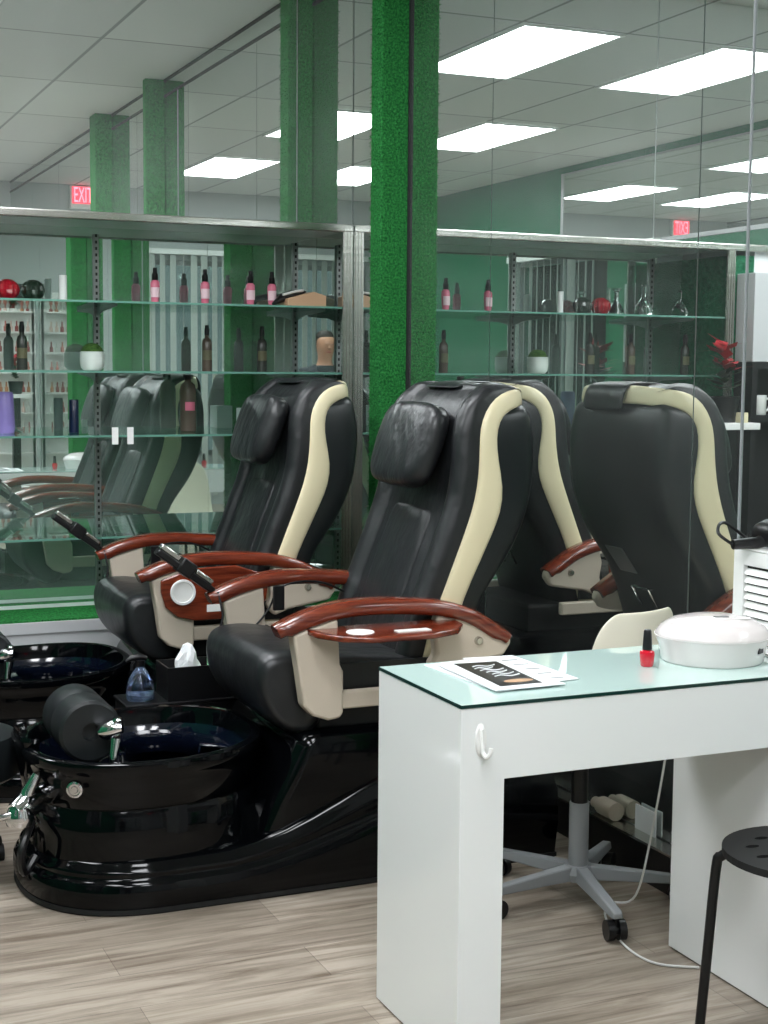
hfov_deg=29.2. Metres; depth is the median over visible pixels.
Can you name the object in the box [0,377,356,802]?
chair
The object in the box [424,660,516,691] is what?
paper sheet
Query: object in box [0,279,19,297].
ball
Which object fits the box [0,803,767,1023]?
floor
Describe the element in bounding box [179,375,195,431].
lotion bottle
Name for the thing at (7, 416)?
shampoo bottle
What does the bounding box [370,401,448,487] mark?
headrest pillow
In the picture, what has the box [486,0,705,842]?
mirror panel
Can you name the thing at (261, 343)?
bottle
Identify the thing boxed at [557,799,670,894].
baseboard
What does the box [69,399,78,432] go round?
tube
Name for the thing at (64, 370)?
shelf
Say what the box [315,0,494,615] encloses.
mirror panel
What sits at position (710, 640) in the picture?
lamp
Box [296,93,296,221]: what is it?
wall
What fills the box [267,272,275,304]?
bottle
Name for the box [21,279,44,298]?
ball
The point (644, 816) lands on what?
paper card
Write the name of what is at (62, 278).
tube
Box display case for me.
[0,207,352,646]
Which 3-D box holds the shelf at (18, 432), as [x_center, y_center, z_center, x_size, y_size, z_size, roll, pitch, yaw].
[-1.073,-0.310,5.843,1.848,0.008,0.396,-2,6,-24]
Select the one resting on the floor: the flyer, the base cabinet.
the base cabinet
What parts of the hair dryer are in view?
cord, handle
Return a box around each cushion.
[0,723,18,784]
[194,619,279,624]
[204,377,346,571]
[337,381,520,657]
[339,642,411,689]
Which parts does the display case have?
plinth rail, header rail, corner post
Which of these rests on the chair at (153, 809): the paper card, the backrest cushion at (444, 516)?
the backrest cushion at (444, 516)
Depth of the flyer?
3.10 m
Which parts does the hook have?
plate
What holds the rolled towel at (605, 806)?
on the trim at (621, 825)
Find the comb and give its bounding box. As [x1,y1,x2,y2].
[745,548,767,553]
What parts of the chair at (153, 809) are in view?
armrest, remote cord, rail, panel, armrest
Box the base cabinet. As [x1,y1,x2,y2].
[732,547,767,656]
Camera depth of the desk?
3.06 m
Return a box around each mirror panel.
[0,0,296,221]
[297,0,352,224]
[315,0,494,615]
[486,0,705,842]
[688,0,753,613]
[739,0,767,538]
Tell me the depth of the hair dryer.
3.45 m
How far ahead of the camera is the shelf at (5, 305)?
5.89 m
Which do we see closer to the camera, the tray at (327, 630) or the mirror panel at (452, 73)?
the tray at (327, 630)
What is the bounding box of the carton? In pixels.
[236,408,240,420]
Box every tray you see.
[160,565,267,620]
[307,619,462,642]
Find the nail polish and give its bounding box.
[639,629,654,666]
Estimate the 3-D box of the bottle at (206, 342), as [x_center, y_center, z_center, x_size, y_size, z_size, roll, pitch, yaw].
[-0.722,-0.668,6.011,0.041,0.187,0.042,-2,6,-24]
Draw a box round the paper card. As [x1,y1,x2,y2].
[635,803,656,837]
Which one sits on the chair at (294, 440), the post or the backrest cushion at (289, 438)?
the backrest cushion at (289, 438)
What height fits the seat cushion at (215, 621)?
0.123 m
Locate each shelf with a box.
[0,300,341,310]
[0,429,233,435]
[0,521,340,540]
[64,370,251,371]
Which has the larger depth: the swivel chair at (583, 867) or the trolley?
the trolley
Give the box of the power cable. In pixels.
[604,760,698,968]
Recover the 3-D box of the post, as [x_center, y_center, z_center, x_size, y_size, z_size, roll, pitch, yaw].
[0.014,-0.709,5.503,0.128,2.917,0.117,-2,6,-24]
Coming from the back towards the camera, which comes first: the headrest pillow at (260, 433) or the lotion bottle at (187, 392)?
the lotion bottle at (187, 392)
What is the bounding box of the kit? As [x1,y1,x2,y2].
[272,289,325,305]
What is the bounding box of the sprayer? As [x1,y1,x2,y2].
[125,654,154,701]
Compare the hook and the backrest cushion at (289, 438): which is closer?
the hook
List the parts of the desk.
glass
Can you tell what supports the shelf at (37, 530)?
attached to the display case
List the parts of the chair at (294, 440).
armrest, remote cord, armrest, rail, panel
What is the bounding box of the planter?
[80,343,104,369]
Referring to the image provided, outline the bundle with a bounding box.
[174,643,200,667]
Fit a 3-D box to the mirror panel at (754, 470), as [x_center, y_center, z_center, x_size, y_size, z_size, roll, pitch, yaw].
[1.084,-0.431,3.242,0.006,2.815,0.915,-2,6,-24]
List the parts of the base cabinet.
door frame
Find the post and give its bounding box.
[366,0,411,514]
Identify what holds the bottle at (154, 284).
on the display case
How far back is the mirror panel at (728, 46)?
3.75 m
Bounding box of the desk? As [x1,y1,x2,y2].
[376,644,767,1023]
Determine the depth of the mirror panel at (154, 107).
5.58 m
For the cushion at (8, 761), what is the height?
0.142 m
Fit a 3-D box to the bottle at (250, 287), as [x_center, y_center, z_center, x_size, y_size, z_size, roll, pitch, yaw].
[-0.549,-0.918,6.062,0.038,0.147,0.039,-2,6,-24]
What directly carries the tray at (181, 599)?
on the chair at (294, 440)
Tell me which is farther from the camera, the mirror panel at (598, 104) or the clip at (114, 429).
the clip at (114, 429)
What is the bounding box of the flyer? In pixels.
[435,659,564,690]
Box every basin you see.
[0,642,130,727]
[0,704,260,876]
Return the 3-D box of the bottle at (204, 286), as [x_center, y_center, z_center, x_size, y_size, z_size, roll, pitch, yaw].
[-0.727,-0.912,5.984,0.038,0.147,0.039,-2,6,-24]
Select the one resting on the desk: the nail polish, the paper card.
the nail polish
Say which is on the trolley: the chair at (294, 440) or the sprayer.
the sprayer
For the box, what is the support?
on the trolley
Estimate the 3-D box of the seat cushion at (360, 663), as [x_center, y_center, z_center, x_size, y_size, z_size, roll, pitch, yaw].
[-0.101,0.419,4.300,0.384,0.123,0.524,-2,6,-24]
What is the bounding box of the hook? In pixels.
[475,723,492,759]
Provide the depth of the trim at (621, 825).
4.15 m
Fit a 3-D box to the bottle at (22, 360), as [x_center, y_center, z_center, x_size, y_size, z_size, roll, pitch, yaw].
[-1.403,-0.645,5.714,0.041,0.187,0.042,-2,6,-24]
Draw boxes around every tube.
[59,275,66,298]
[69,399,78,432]
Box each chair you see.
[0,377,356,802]
[0,380,557,916]
[502,607,672,940]
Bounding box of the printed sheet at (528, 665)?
[463,655,578,680]
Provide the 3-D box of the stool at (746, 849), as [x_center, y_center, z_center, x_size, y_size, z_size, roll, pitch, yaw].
[0.834,0.898,2.955,0.320,0.452,0.320,-2,6,-24]
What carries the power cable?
on the floor
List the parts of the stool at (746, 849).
leg, seat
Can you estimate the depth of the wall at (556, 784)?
4.24 m
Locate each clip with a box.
[112,427,117,443]
[127,427,133,443]
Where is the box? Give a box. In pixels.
[156,656,231,701]
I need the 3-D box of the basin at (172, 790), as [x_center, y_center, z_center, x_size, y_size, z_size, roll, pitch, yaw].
[-0.738,0.715,4.049,0.785,0.416,0.622,-2,6,-24]
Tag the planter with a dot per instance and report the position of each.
(91, 354)
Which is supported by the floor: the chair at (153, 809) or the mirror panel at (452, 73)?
the chair at (153, 809)
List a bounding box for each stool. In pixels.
[0,723,18,860]
[695,826,767,1023]
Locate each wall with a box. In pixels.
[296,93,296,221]
[556,784,670,843]
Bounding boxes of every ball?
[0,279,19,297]
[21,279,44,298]
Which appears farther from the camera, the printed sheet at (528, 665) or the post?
the post
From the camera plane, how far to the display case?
6.01 m
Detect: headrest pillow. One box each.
[230,394,287,464]
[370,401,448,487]
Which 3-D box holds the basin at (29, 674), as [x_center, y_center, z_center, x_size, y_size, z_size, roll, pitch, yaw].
[-1.262,0.616,5.016,0.785,0.416,0.622,-2,6,-24]
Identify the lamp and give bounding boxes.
[654,612,767,668]
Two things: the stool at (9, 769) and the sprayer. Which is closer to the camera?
the stool at (9, 769)
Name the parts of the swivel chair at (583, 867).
leg, leg, leg, leg, leg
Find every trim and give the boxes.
[557,786,670,857]
[737,0,756,538]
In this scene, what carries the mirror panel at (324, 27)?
attached to the wall at (296, 93)
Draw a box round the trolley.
[113,692,236,709]
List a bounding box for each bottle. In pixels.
[0,392,14,433]
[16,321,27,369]
[150,267,159,301]
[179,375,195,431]
[200,269,209,302]
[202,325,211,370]
[246,271,254,303]
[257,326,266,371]
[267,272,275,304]
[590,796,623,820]
[639,649,654,666]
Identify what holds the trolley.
on the floor
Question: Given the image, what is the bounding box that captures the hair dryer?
[716,519,767,549]
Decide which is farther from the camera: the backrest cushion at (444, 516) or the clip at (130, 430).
the clip at (130, 430)
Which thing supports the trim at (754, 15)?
attached to the wall at (556, 784)

